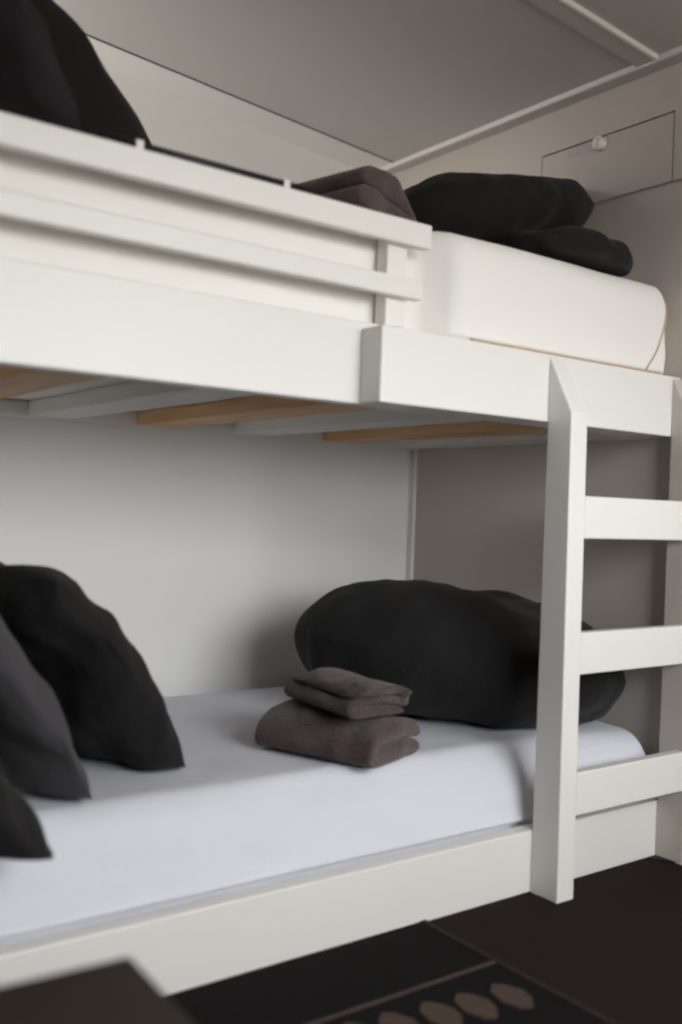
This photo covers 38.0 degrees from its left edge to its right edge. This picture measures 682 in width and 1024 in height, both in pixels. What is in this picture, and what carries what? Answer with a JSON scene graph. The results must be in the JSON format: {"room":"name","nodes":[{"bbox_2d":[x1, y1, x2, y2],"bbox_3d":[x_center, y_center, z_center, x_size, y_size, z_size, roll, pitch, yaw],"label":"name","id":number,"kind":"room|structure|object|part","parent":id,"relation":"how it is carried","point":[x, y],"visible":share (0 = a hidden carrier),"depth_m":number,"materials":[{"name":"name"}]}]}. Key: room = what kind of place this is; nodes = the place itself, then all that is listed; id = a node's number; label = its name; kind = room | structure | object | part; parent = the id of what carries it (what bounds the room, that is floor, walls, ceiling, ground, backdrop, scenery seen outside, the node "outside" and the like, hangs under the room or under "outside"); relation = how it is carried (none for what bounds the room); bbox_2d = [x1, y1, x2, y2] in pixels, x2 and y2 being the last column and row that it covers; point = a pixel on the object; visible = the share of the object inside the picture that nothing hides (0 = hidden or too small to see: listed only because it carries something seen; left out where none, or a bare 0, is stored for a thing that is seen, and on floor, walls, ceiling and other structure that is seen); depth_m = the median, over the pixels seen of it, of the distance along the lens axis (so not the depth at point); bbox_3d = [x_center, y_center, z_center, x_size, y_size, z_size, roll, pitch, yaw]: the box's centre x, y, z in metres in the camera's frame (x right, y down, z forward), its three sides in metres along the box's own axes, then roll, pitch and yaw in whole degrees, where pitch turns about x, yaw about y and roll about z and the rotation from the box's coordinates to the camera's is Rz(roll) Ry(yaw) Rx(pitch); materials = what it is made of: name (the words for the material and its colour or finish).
{"room":"dormitory","nodes":[
{"label":"dormitory","id":0,"kind":"room"},
{"bbox_2d":[0,398,410,696],"bbox_3d":[-0.742,0.172,2.281,2.295,0.990,0.294,2,0,-36],"label":"wall","id":1,"kind":"structure","parent":0,"point":[208,552],"depth_m":2.40,"materials":[{"name":"white paint"}]},
{"bbox_2d":[106,70,352,183],"bbox_3d":[-0.760,-0.880,2.355,2.295,1.110,0.100,2,0,-36],"label":"wall","id":2,"kind":"structure","parent":0,"point":[170,122],"depth_m":2.61,"materials":[{"name":"white paint"}]},
{"bbox_2d":[87,36,391,168],"bbox_3d":[-0.696,-1.109,2.260,2.072,0.184,0.119,2,0,-36],"label":"wall","id":3,"kind":"structure","parent":0,"point":[115,60],"depth_m":2.56,"materials":[{"name":"white paint"}]},
{"bbox_2d":[53,0,681,162],"bbox_3d":[-0.269,-1.158,0.745,3.435,0.345,3.260,2,0,-36],"label":"ceiling","id":4,"kind":"structure","parent":0,"point":[393,80],"depth_m":2.22,"materials":[{"name":"grey paint"}]},
{"bbox_2d":[394,62,681,755],"bbox_3d":[1.067,-0.315,1.696,0.112,2.100,3.160,2,0,-36],"label":"wall","id":5,"kind":"structure","parent":0,"point":[480,511],"depth_m":2.27,"materials":[{"name":"beige paint"}]},
{"bbox_2d":[406,449,417,579],"bbox_3d":[0.192,0.204,2.773,0.008,0.990,0.019,2,0,-36],"label":"trim","id":6,"kind":"structure","parent":5,"relation":"attached to","point":[414,453],"depth_m":2.77,"materials":[{"name":"white paint"}]},
{"bbox_2d":[379,45,681,174],"bbox_3d":[1.002,-0.948,1.690,0.034,0.013,3.060,2,0,-36],"label":"trim","id":7,"kind":"structure","parent":5,"relation":"attached to","point":[676,59],"depth_m":2.38,"materials":[{"name":"grey paint"}]},
{"bbox_2d":[527,0,657,66],"bbox_3d":[-0.161,-1.077,1.515,2.048,0.179,0.046,2,0,-36],"label":"trim","id":8,"kind":"structure","parent":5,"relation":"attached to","point":[555,8],"depth_m":2.02,"materials":[{"name":"grey paint"}]},
{"bbox_2d":[542,113,674,203],"bbox_3d":[0.595,-0.784,2.256,0.030,0.146,0.370,2,0,-36],"label":"access hatch","id":9,"kind":"object","parent":5,"relation":"attached to","point":[637,158],"visible":0.94,"depth_m":2.22,"materials":[{"name":"beige paint"}]},
{"bbox_3d":[0.589,-0.841,2.258,0.019,0.031,0.031,2,0,-36],"label":"turn knob","id":10,"kind":"part","parent":9,"relation":"part of","materials":[{"name":"white plastic"}]},
{"bbox_2d":[429,858,681,1023],"bbox_3d":[-0.339,0.738,0.752,3.435,0.100,3.260,2,0,-36],"label":"floor","id":11,"kind":"structure","parent":0,"point":[614,948],"depth_m":1.65,"materials":[{"name":"brown wood"}]},
{"bbox_2d":[0,111,681,994],"bbox_3d":[-0.368,0.007,1.790,2.086,1.350,0.932,2,0,-36],"label":"bunk bed","id":12,"kind":"object","parent":11,"relation":"on","point":[316,377],"visible":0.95,"depth_m":1.66,"materials":[{"name":"beige paint"}]},
{"bbox_2d":[94,130,310,192],"bbox_3d":[-0.197,-0.501,1.480,0.360,0.050,0.013,2,0,-36],"label":"bar","id":13,"kind":"object","parent":12,"relation":"attached to","point":[137,143],"visible":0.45,"depth_m":1.46,"materials":[{"name":"black plastic"}]},
{"bbox_3d":[-0.430,-0.265,1.326,1.356,0.139,0.030,2,0,-36],"label":"rail","id":14,"kind":"part","parent":12,"relation":"part of","materials":[{"name":"beige paint"}]},
{"bbox_3d":[-0.410,-0.399,1.306,1.356,0.035,0.020,2,0,-36],"label":"guard rail","id":15,"kind":"part","parent":12,"relation":"part of","materials":[{"name":"beige paint"}]},
{"bbox_3d":[-0.399,-0.493,1.310,1.374,0.043,0.020,2,0,-36],"label":"guard rail","id":16,"kind":"part","parent":12,"relation":"part of","materials":[{"name":"beige paint"}]},
{"bbox_2d":[0,687,645,945],"bbox_3d":[-0.389,0.529,1.833,2.028,0.214,0.846,2,0,-36],"label":"mattress","id":17,"kind":"object","parent":12,"relation":"on","point":[241,813],"visible":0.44,"depth_m":1.61,"materials":[{"name":"white fabric"}]},
{"bbox_2d":[0,769,53,860],"bbox_3d":[-0.519,0.295,1.247,0.271,0.250,0.301,2,0,-36],"label":"pillow","id":18,"kind":"object","parent":17,"relation":"on","point":[22,834],"visible":1,"depth_m":1.19,"materials":[{"name":"black fabric"}]},
{"bbox_2d":[0,617,92,799],"bbox_3d":[-0.557,0.218,1.455,0.321,0.399,0.377,2,0,-36],"label":"pillow","id":19,"kind":"object","parent":17,"relation":"on","point":[37,753],"visible":1,"depth_m":1.36,"materials":[{"name":"grey fabric"}]},
{"bbox_2d":[0,562,185,769],"bbox_3d":[-0.515,0.240,1.698,0.563,0.357,0.349,2,0,40],"label":"pillow","id":20,"kind":"object","parent":17,"relation":"on","point":[111,704],"visible":0.7,"depth_m":1.50,"materials":[{"name":"black fabric"}]},
{"bbox_2d":[255,699,419,767],"bbox_3d":[-0.006,0.397,1.808,0.255,0.080,0.189,2,0,32],"label":"folded towel","id":21,"kind":"object","parent":17,"relation":"on","point":[292,725],"visible":0.91,"depth_m":1.75,"materials":[{"name":"fabric"}]},
{"bbox_2d":[284,667,411,718],"bbox_3d":[0.014,0.324,1.803,0.145,0.062,0.251,2,0,-36],"label":"folded towel","id":22,"kind":"object","parent":21,"relation":"on","point":[349,694],"visible":1,"depth_m":1.74,"materials":[{"name":"fabric"}]},
{"bbox_2d":[294,579,625,727],"bbox_3d":[0.254,0.297,2.190,0.718,0.295,0.466,2,0,0],"label":"pillow","id":23,"kind":"object","parent":17,"relation":"on","point":[467,655],"visible":0.68,"depth_m":1.99,"materials":[{"name":"black fabric"}]},
{"bbox_3d":[-0.151,0.634,1.492,2.050,0.116,0.032,2,0,-36],"label":"rail","id":24,"kind":"part","parent":12,"relation":"part of","materials":[{"name":"beige paint"}]},
{"bbox_2d":[0,148,666,410],"bbox_3d":[-0.359,-0.375,1.839,2.034,0.300,0.837,2,0,-36],"label":"mattress","id":25,"kind":"object","parent":12,"relation":"on","point":[473,289],"visible":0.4,"depth_m":1.70,"materials":[{"name":"white fabric"}]},
{"bbox_2d":[0,0,78,131],"bbox_3d":[-0.493,-0.665,1.384,0.249,0.262,0.224,2,0,-36],"label":"pillow","id":26,"kind":"object","parent":25,"relation":"on","point":[33,84],"visible":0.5,"depth_m":1.34,"materials":[{"name":"black fabric"}]},
{"bbox_2d":[29,0,150,143],"bbox_3d":[-0.604,-0.771,1.718,0.617,0.459,0.447,2,0,-36],"label":"pillow","id":27,"kind":"object","parent":25,"relation":"on","point":[101,105],"visible":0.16,"depth_m":1.62,"materials":[{"name":"black fabric"}]},
{"bbox_2d":[298,165,416,221],"bbox_3d":[0.018,-0.567,1.837,0.192,0.097,0.180,2,0,40],"label":"folded towel","id":28,"kind":"object","parent":25,"relation":"on","point":[373,188],"visible":0.44,"depth_m":1.76,"materials":[{"name":"fabric"}]},
{"bbox_2d":[403,172,593,244],"bbox_3d":[0.310,-0.656,2.170,0.550,0.212,0.363,2,0,-36],"label":"pillow","id":29,"kind":"object","parent":25,"relation":"on","point":[487,207],"visible":0.58,"depth_m":1.99,"materials":[{"name":"black fabric"}]},
{"bbox_2d":[500,225,632,276],"bbox_3d":[0.465,-0.535,2.047,0.330,0.066,0.234,2,0,-36],"label":"pillow","id":30,"kind":"object","parent":25,"relation":"on","point":[588,248],"visible":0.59,"depth_m":1.94,"materials":[{"name":"black fabric"}]},
{"bbox_3d":[0.087,-0.405,1.704,0.044,0.176,0.030,2,0,-36],"label":"guard post","id":31,"kind":"part","parent":12,"relation":"part of","materials":[{"name":"beige paint"}]},
{"bbox_3d":[0.373,-0.231,1.867,0.808,0.126,0.056,2,0,-36],"label":"ladder rail","id":32,"kind":"part","parent":12,"relation":"part of","materials":[{"name":"beige paint"}]},
{"bbox_2d":[166,920,618,1023],"bbox_3d":[0.057,0.698,0.661,1.360,0.008,1.546,2,0,-36],"label":"rug","id":33,"kind":"object","parent":11,"relation":"on","point":[421,972],"visible":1,"depth_m":1.43,"materials":[{"name":"black fabric"}]},
{"bbox_2d":[0,957,192,1023],"bbox_3d":[-0.278,0.535,0.469,0.592,0.294,0.574,2,0,-34],"label":"table","id":34,"kind":"object","parent":33,"relation":"on","point":[118,991],"visible":1,"depth_m":0.79,"materials":[{"name":"brown wood"}]}
]}

